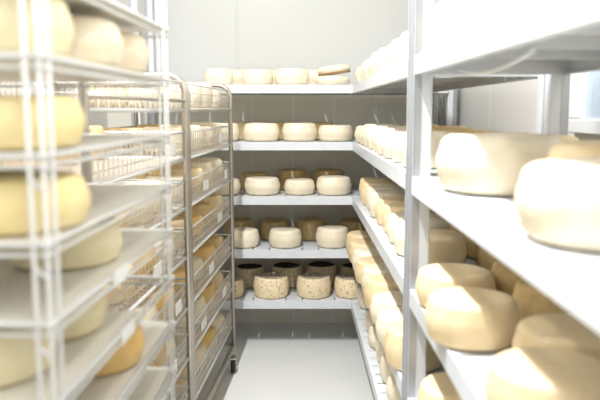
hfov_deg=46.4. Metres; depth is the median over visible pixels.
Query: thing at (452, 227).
cheese wheel
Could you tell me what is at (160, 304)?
cheese wheel
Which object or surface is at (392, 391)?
cheese wheel
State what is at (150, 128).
cheese wheel
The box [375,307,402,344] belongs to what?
cheese wheel
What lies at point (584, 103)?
window
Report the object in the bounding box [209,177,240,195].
cheese wheel
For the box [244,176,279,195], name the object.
cheese wheel
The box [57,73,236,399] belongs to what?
cart
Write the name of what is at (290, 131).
cheese wheel
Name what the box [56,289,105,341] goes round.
cheese wheel
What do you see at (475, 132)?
cheese wheel
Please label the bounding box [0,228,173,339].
tray
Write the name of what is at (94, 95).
basket
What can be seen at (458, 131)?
cheese wheel
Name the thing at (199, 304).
cheese wheel
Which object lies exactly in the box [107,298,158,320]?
cheese wheel
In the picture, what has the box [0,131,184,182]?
basket
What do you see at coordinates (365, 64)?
cheese wheel
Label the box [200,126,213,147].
cheese wheel
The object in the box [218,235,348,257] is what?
shelf
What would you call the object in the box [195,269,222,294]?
cheese wheel
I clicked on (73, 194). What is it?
cheese wheel
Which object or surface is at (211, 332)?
cheese wheel
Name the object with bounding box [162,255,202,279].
cheese wheel
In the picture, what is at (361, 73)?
cheese wheel
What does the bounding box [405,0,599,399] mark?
storage rack
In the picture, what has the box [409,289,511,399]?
shelf
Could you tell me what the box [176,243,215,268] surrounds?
cheese wheel
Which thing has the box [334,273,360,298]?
cheese wheel
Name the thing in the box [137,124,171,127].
cheese wheel
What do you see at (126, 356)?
cheese wheel
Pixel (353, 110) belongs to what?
wall
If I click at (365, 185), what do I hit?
cheese wheel
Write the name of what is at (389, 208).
cheese wheel
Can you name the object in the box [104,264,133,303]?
cheese wheel
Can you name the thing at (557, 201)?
cheese wheel
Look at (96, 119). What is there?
wall
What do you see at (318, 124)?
cheese wheel
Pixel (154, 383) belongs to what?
tray
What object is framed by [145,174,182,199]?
cheese wheel
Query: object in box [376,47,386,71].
cheese wheel
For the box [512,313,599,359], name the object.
cheese wheel
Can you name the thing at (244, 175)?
cheese wheel
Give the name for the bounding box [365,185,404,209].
cheese wheel
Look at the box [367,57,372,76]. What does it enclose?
cheese wheel
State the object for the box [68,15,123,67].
cheese wheel
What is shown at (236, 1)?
trim
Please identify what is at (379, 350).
cheese wheel
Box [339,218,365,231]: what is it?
cheese wheel
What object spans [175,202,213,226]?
cheese wheel
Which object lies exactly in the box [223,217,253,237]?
cheese wheel
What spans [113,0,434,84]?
wall
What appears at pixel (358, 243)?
cheese wheel
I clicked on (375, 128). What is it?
cheese wheel
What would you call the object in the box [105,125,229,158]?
basket
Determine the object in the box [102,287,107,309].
cheese wheel
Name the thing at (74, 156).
cheese wheel
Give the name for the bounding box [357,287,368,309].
cheese wheel
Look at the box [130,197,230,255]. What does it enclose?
basket
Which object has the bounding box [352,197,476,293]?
shelf
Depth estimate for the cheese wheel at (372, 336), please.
3.47 m
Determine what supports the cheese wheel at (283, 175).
on the storage rack at (310, 248)
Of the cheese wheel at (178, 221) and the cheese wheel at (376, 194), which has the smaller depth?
the cheese wheel at (178, 221)
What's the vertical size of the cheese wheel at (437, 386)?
0.112 m
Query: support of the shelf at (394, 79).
attached to the storage rack at (397, 78)
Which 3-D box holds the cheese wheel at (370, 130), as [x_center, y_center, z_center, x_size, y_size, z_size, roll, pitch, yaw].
[0.427,-0.305,3.453,0.204,0.106,0.203,5,9,31]
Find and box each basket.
[0,80,183,112]
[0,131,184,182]
[64,83,228,111]
[99,181,185,228]
[104,231,186,309]
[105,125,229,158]
[124,161,230,206]
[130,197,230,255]
[151,283,187,351]
[162,333,188,399]
[165,308,232,399]
[168,385,188,399]
[174,234,231,304]
[174,270,231,353]
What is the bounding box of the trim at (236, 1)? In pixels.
[235,0,237,69]
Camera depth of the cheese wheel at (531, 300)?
1.65 m
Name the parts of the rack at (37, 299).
corner post, corner post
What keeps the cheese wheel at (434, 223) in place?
on the storage rack at (397, 78)
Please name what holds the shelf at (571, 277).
attached to the storage rack at (564, 35)
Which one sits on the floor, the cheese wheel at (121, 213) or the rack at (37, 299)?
the rack at (37, 299)
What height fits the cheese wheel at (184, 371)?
0.112 m
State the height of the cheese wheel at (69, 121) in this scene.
0.075 m
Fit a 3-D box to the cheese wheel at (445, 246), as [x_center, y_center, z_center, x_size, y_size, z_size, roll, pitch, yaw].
[0.452,0.168,2.338,0.210,0.120,0.212,7,10,42]
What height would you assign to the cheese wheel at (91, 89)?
0.106 m
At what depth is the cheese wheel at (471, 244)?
2.48 m
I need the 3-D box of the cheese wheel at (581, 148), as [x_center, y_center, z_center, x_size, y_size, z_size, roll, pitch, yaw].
[0.596,-0.047,1.352,0.235,0.130,0.237,1,7,7]
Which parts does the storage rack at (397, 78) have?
post, post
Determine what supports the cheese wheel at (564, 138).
on the storage rack at (564, 35)
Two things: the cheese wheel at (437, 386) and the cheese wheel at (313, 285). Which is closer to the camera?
the cheese wheel at (437, 386)
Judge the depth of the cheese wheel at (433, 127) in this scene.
3.14 m
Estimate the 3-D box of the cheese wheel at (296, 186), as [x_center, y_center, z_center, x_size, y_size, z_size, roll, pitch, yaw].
[-0.003,-0.085,4.410,0.194,0.094,0.195,2,8,19]
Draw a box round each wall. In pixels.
[1,82,107,168]
[107,94,444,314]
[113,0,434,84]
[444,79,599,139]
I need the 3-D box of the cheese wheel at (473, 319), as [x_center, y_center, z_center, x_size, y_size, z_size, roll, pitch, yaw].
[0.395,0.270,1.609,0.211,0.104,0.213,-7,10,-42]
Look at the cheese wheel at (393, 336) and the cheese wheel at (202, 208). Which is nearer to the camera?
the cheese wheel at (393, 336)
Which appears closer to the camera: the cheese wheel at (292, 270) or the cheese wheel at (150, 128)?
the cheese wheel at (150, 128)
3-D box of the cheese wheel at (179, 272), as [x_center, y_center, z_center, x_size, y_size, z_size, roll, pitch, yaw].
[-0.568,0.355,3.055,0.211,0.097,0.211,4,8,28]
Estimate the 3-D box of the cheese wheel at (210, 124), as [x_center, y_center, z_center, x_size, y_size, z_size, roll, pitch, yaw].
[-0.520,-0.358,3.754,0.205,0.120,0.206,-3,8,-23]
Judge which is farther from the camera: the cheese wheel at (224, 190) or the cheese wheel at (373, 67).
the cheese wheel at (224, 190)
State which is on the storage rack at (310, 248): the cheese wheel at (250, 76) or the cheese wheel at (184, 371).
the cheese wheel at (250, 76)
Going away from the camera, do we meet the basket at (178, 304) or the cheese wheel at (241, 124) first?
the basket at (178, 304)
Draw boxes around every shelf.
[213,286,356,308]
[214,85,447,94]
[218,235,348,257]
[219,138,355,149]
[222,187,359,204]
[351,301,387,399]
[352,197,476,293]
[353,59,537,92]
[353,142,437,188]
[361,286,445,394]
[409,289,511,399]
[412,177,599,333]
[414,0,599,74]
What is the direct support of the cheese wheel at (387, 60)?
on the storage rack at (397, 78)
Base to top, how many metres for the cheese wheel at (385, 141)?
0.104 m
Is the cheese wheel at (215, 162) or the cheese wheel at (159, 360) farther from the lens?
the cheese wheel at (215, 162)
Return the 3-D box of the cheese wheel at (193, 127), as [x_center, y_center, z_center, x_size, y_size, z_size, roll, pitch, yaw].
[-0.553,-0.289,3.236,0.212,0.116,0.210,0,7,-2]
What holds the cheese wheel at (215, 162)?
on the cart at (206, 190)
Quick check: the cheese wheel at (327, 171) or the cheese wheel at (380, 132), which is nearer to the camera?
the cheese wheel at (380, 132)
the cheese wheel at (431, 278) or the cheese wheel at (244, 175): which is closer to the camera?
the cheese wheel at (431, 278)
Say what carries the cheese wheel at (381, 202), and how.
on the storage rack at (397, 78)
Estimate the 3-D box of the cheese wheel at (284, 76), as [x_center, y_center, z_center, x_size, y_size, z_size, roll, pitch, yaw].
[-0.051,-0.759,4.324,0.215,0.100,0.211,-4,8,-25]
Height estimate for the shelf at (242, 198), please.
0.052 m
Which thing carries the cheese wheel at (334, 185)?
on the storage rack at (310, 248)
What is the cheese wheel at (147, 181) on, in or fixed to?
on the cart at (131, 167)
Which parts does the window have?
pane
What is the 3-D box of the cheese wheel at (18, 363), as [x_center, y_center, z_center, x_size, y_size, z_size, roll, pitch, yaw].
[-0.458,0.215,1.039,0.183,0.081,0.185,1,7,6]
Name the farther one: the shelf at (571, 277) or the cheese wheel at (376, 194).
the cheese wheel at (376, 194)
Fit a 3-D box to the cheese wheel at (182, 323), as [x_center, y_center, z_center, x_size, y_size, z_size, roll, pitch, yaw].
[-0.569,0.558,3.083,0.207,0.107,0.211,-7,10,-42]
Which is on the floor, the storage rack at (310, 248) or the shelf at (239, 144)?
the storage rack at (310, 248)
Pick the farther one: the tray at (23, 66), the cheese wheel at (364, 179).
the cheese wheel at (364, 179)
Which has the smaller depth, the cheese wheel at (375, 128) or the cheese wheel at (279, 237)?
the cheese wheel at (375, 128)
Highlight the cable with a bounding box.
[457,48,535,74]
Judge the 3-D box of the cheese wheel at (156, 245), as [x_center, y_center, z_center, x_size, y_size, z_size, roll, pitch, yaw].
[-0.587,0.190,2.696,0.213,0.096,0.216,-2,8,-17]
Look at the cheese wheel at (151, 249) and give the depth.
2.38 m
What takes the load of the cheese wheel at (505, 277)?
on the storage rack at (564, 35)
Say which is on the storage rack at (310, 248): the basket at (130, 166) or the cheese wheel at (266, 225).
the cheese wheel at (266, 225)
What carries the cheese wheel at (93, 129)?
on the cart at (131, 167)
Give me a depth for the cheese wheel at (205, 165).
3.46 m
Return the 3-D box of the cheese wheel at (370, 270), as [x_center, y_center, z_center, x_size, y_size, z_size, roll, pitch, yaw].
[0.388,0.377,3.284,0.205,0.132,0.208,-5,9,-36]
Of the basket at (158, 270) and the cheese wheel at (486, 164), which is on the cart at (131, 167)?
the basket at (158, 270)
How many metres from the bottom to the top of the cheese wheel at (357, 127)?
0.101 m
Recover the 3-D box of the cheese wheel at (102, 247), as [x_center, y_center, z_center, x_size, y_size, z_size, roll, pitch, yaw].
[-0.430,0.073,1.278,0.204,0.079,0.208,4,8,26]
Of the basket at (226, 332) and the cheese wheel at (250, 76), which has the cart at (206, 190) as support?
the basket at (226, 332)
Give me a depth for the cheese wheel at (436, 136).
2.28 m
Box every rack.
[0,0,176,399]
[128,0,456,308]
[351,0,545,399]
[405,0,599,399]
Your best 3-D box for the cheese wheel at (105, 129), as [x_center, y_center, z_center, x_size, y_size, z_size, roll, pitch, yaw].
[-0.829,-0.253,2.994,0.200,0.106,0.199,-4,8,-27]
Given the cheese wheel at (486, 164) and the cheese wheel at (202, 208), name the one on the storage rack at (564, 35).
the cheese wheel at (486, 164)
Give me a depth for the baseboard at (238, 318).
4.96 m
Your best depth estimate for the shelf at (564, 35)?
1.39 m
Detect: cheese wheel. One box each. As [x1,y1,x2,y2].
[0,0,73,57]
[0,95,85,151]
[0,170,90,236]
[0,328,56,387]
[5,216,122,270]
[6,161,46,164]
[47,154,76,163]
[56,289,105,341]
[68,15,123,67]
[77,126,104,157]
[85,320,144,377]
[88,88,127,106]
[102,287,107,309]
[103,128,129,152]
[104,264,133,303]
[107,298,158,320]
[116,127,142,147]
[116,209,129,228]
[117,31,148,72]
[127,88,139,107]
[128,180,173,212]
[129,198,153,223]
[131,173,147,178]
[132,246,156,281]
[132,285,175,319]
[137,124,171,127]
[138,85,180,107]
[142,126,181,154]
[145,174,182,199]
[146,266,184,296]
[147,169,159,175]
[148,216,183,247]
[150,335,175,366]
[155,238,174,263]
[159,311,185,341]
[161,125,202,150]
[162,166,202,192]
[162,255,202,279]
[165,213,203,235]
[169,356,187,392]
[174,160,212,184]
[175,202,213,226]
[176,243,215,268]
[176,340,207,369]
[177,293,206,323]
[186,82,211,107]
[189,85,201,107]
[190,122,220,144]
[191,158,222,181]
[193,194,222,218]
[194,235,223,256]
[194,324,216,349]
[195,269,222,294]
[195,280,215,307]
[198,311,224,333]
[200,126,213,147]
[204,68,232,84]
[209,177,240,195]
[211,91,221,107]
[216,275,243,298]
[219,123,239,140]
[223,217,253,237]
[228,227,258,247]
[231,70,244,84]
[233,122,254,139]
[235,264,264,287]
[240,171,268,189]
[242,69,272,84]
[243,123,279,140]
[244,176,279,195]
[253,272,288,298]
[259,218,288,239]
[264,122,291,139]
[269,227,301,247]
[271,70,276,84]
[271,262,301,287]
[275,68,308,84]
[277,168,308,189]
[282,123,316,140]
[284,178,314,194]
[296,217,326,240]
[296,272,330,298]
[304,122,332,139]
[306,261,336,286]
[307,70,331,84]
[313,168,343,188]
[315,225,347,247]
[316,76,349,84]
[316,175,351,195]
[317,64,350,75]
[318,125,352,140]
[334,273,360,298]
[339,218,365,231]
[340,263,354,273]
[346,230,370,252]
[348,239,374,262]
[352,247,380,269]
[354,126,360,142]
[354,256,384,283]
[355,66,361,81]
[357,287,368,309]
[358,125,363,144]
[359,177,391,197]
[360,63,363,79]
[360,180,397,204]
[361,263,390,291]
[362,59,368,78]
[362,124,399,146]
[364,274,399,308]
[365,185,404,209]
[365,309,373,331]
[366,127,373,148]
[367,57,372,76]
[368,189,404,217]
[368,324,377,348]
[370,51,378,74]
[370,291,402,323]
[371,126,405,150]
[374,128,405,154]
[375,197,404,224]
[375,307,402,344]
[375,340,384,362]
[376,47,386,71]
[379,353,392,382]
[380,131,405,158]
[382,202,404,231]
[384,321,440,371]
[385,44,391,68]
[386,211,437,242]
[386,374,400,399]
[389,38,400,65]
[389,132,403,162]
[392,217,449,255]
[397,131,457,168]
[398,31,434,61]
[403,229,466,264]
[415,263,495,307]
[417,372,461,399]
[425,287,520,351]
[432,126,466,128]
[432,127,476,130]
[435,132,561,195]
[445,129,491,133]
[445,219,459,230]
[459,231,475,258]
[473,132,527,133]
[475,242,497,271]
[485,347,599,399]
[491,259,522,295]
[512,277,573,319]
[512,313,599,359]
[515,157,599,251]
[547,140,599,159]
[548,134,578,141]
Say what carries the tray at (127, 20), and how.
on the rack at (37, 299)
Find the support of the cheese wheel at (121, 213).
on the cart at (131, 167)
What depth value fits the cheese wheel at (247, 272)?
4.67 m
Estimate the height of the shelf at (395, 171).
0.052 m
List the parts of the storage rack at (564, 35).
post, post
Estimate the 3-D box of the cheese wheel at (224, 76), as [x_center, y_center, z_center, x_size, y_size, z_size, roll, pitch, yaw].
[-0.502,-0.759,4.321,0.177,0.100,0.174,2,8,19]
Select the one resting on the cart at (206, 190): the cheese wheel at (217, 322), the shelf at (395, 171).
the cheese wheel at (217, 322)
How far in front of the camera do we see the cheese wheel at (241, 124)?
4.53 m
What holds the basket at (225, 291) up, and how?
on the cart at (206, 190)
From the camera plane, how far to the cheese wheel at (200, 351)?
3.31 m
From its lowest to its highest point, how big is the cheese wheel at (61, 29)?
0.089 m
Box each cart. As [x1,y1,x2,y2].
[0,72,193,399]
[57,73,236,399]
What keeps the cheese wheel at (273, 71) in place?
on the storage rack at (310, 248)
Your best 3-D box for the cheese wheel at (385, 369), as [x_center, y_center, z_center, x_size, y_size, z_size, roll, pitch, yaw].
[0.448,0.737,3.068,0.201,0.117,0.204,0,7,-1]
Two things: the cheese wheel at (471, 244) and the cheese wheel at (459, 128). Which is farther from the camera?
the cheese wheel at (459, 128)
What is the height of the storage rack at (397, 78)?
2.350 m
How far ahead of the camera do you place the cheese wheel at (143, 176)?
3.22 m
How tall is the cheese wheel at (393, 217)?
0.116 m
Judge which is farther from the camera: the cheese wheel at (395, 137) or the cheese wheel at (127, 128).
the cheese wheel at (127, 128)
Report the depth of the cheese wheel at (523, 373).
1.13 m
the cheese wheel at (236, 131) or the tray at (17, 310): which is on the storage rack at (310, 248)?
the cheese wheel at (236, 131)
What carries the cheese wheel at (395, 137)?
on the storage rack at (397, 78)
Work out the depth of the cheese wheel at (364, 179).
4.12 m
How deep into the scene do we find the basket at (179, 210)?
2.42 m
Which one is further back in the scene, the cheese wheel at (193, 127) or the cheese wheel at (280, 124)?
the cheese wheel at (280, 124)
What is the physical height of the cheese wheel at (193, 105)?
0.108 m
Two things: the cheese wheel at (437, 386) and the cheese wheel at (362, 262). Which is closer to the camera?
the cheese wheel at (437, 386)
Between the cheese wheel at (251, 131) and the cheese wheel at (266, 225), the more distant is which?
the cheese wheel at (266, 225)
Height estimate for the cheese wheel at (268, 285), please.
0.131 m
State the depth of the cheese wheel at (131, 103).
3.16 m
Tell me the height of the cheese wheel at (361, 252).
0.122 m
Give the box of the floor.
[169,323,374,399]
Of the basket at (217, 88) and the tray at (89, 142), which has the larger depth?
the basket at (217, 88)
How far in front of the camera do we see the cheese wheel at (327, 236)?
4.37 m
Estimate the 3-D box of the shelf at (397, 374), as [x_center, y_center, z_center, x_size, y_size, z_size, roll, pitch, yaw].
[0.543,0.471,3.276,0.444,0.052,2.103,0,7,0]
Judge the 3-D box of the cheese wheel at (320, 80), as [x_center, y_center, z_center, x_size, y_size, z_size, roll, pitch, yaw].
[0.204,-0.738,4.326,0.215,0.056,0.211,-6,10,-41]
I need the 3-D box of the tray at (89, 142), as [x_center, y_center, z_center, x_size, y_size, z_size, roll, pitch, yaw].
[-0.563,-0.096,1.250,0.514,0.028,0.735,0,7,2]
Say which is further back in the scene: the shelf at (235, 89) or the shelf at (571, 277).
the shelf at (235, 89)
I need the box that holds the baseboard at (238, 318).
[224,315,353,322]
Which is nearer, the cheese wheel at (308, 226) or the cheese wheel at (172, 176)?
the cheese wheel at (172, 176)
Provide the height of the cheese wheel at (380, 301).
0.115 m
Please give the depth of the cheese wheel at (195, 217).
3.25 m
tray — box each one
[0,50,169,88]
[0,133,170,171]
[0,182,172,259]
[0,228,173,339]
[0,275,174,399]
[63,0,168,38]
[66,320,175,399]
[123,366,176,399]
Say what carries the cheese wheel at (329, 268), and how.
on the storage rack at (310, 248)
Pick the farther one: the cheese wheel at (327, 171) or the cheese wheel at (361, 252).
the cheese wheel at (327, 171)
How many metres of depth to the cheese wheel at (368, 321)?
3.70 m
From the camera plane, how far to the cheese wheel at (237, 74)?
4.49 m
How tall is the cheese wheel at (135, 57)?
0.085 m
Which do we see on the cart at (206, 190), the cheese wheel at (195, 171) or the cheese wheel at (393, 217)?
the cheese wheel at (195, 171)
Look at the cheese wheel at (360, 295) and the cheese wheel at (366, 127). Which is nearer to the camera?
the cheese wheel at (366, 127)
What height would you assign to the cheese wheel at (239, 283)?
0.112 m
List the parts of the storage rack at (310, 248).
post, post, post, post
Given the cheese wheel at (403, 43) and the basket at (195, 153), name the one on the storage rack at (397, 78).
the cheese wheel at (403, 43)
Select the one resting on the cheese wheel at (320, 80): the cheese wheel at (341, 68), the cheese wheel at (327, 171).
the cheese wheel at (341, 68)
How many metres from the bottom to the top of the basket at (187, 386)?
0.117 m
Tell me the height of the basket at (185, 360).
0.117 m
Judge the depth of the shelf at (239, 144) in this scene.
4.25 m
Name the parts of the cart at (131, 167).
frame, rail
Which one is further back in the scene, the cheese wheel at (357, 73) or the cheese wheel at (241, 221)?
the cheese wheel at (241, 221)
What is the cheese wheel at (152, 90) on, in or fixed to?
on the cart at (206, 190)
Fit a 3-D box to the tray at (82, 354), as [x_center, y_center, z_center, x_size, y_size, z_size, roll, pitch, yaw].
[-0.563,0.232,1.292,0.540,0.030,0.752,0,7,0]
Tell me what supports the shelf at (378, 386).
attached to the storage rack at (397, 78)
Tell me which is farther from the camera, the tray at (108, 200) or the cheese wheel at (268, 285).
the cheese wheel at (268, 285)
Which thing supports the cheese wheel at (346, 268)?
on the storage rack at (310, 248)
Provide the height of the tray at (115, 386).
0.028 m
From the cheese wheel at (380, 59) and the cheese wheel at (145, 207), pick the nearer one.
the cheese wheel at (145, 207)
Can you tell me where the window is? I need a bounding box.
[568,71,599,134]
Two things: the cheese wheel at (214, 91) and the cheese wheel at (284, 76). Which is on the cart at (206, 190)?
the cheese wheel at (214, 91)
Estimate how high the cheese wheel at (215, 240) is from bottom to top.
0.106 m
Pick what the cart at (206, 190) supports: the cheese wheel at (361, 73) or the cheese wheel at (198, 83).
the cheese wheel at (198, 83)
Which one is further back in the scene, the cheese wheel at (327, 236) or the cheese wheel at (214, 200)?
the cheese wheel at (327, 236)
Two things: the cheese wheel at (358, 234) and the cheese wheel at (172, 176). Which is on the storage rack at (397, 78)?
the cheese wheel at (358, 234)
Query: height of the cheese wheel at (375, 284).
0.133 m
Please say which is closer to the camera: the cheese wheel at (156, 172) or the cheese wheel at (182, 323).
the cheese wheel at (182, 323)
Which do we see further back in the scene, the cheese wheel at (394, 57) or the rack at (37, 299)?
the cheese wheel at (394, 57)
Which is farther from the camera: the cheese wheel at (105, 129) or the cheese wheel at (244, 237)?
the cheese wheel at (244, 237)
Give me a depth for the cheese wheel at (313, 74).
4.49 m
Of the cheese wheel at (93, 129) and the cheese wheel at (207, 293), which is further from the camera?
the cheese wheel at (207, 293)
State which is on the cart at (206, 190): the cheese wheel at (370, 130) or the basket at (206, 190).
the basket at (206, 190)
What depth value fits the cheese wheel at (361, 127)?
3.86 m
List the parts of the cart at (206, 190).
frame, rail, rail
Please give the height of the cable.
0.034 m
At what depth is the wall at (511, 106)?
3.44 m
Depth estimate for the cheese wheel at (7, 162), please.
2.06 m
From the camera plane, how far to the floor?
4.14 m
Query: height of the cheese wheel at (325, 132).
0.100 m
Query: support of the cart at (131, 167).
on the floor
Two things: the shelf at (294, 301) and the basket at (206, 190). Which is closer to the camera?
the basket at (206, 190)

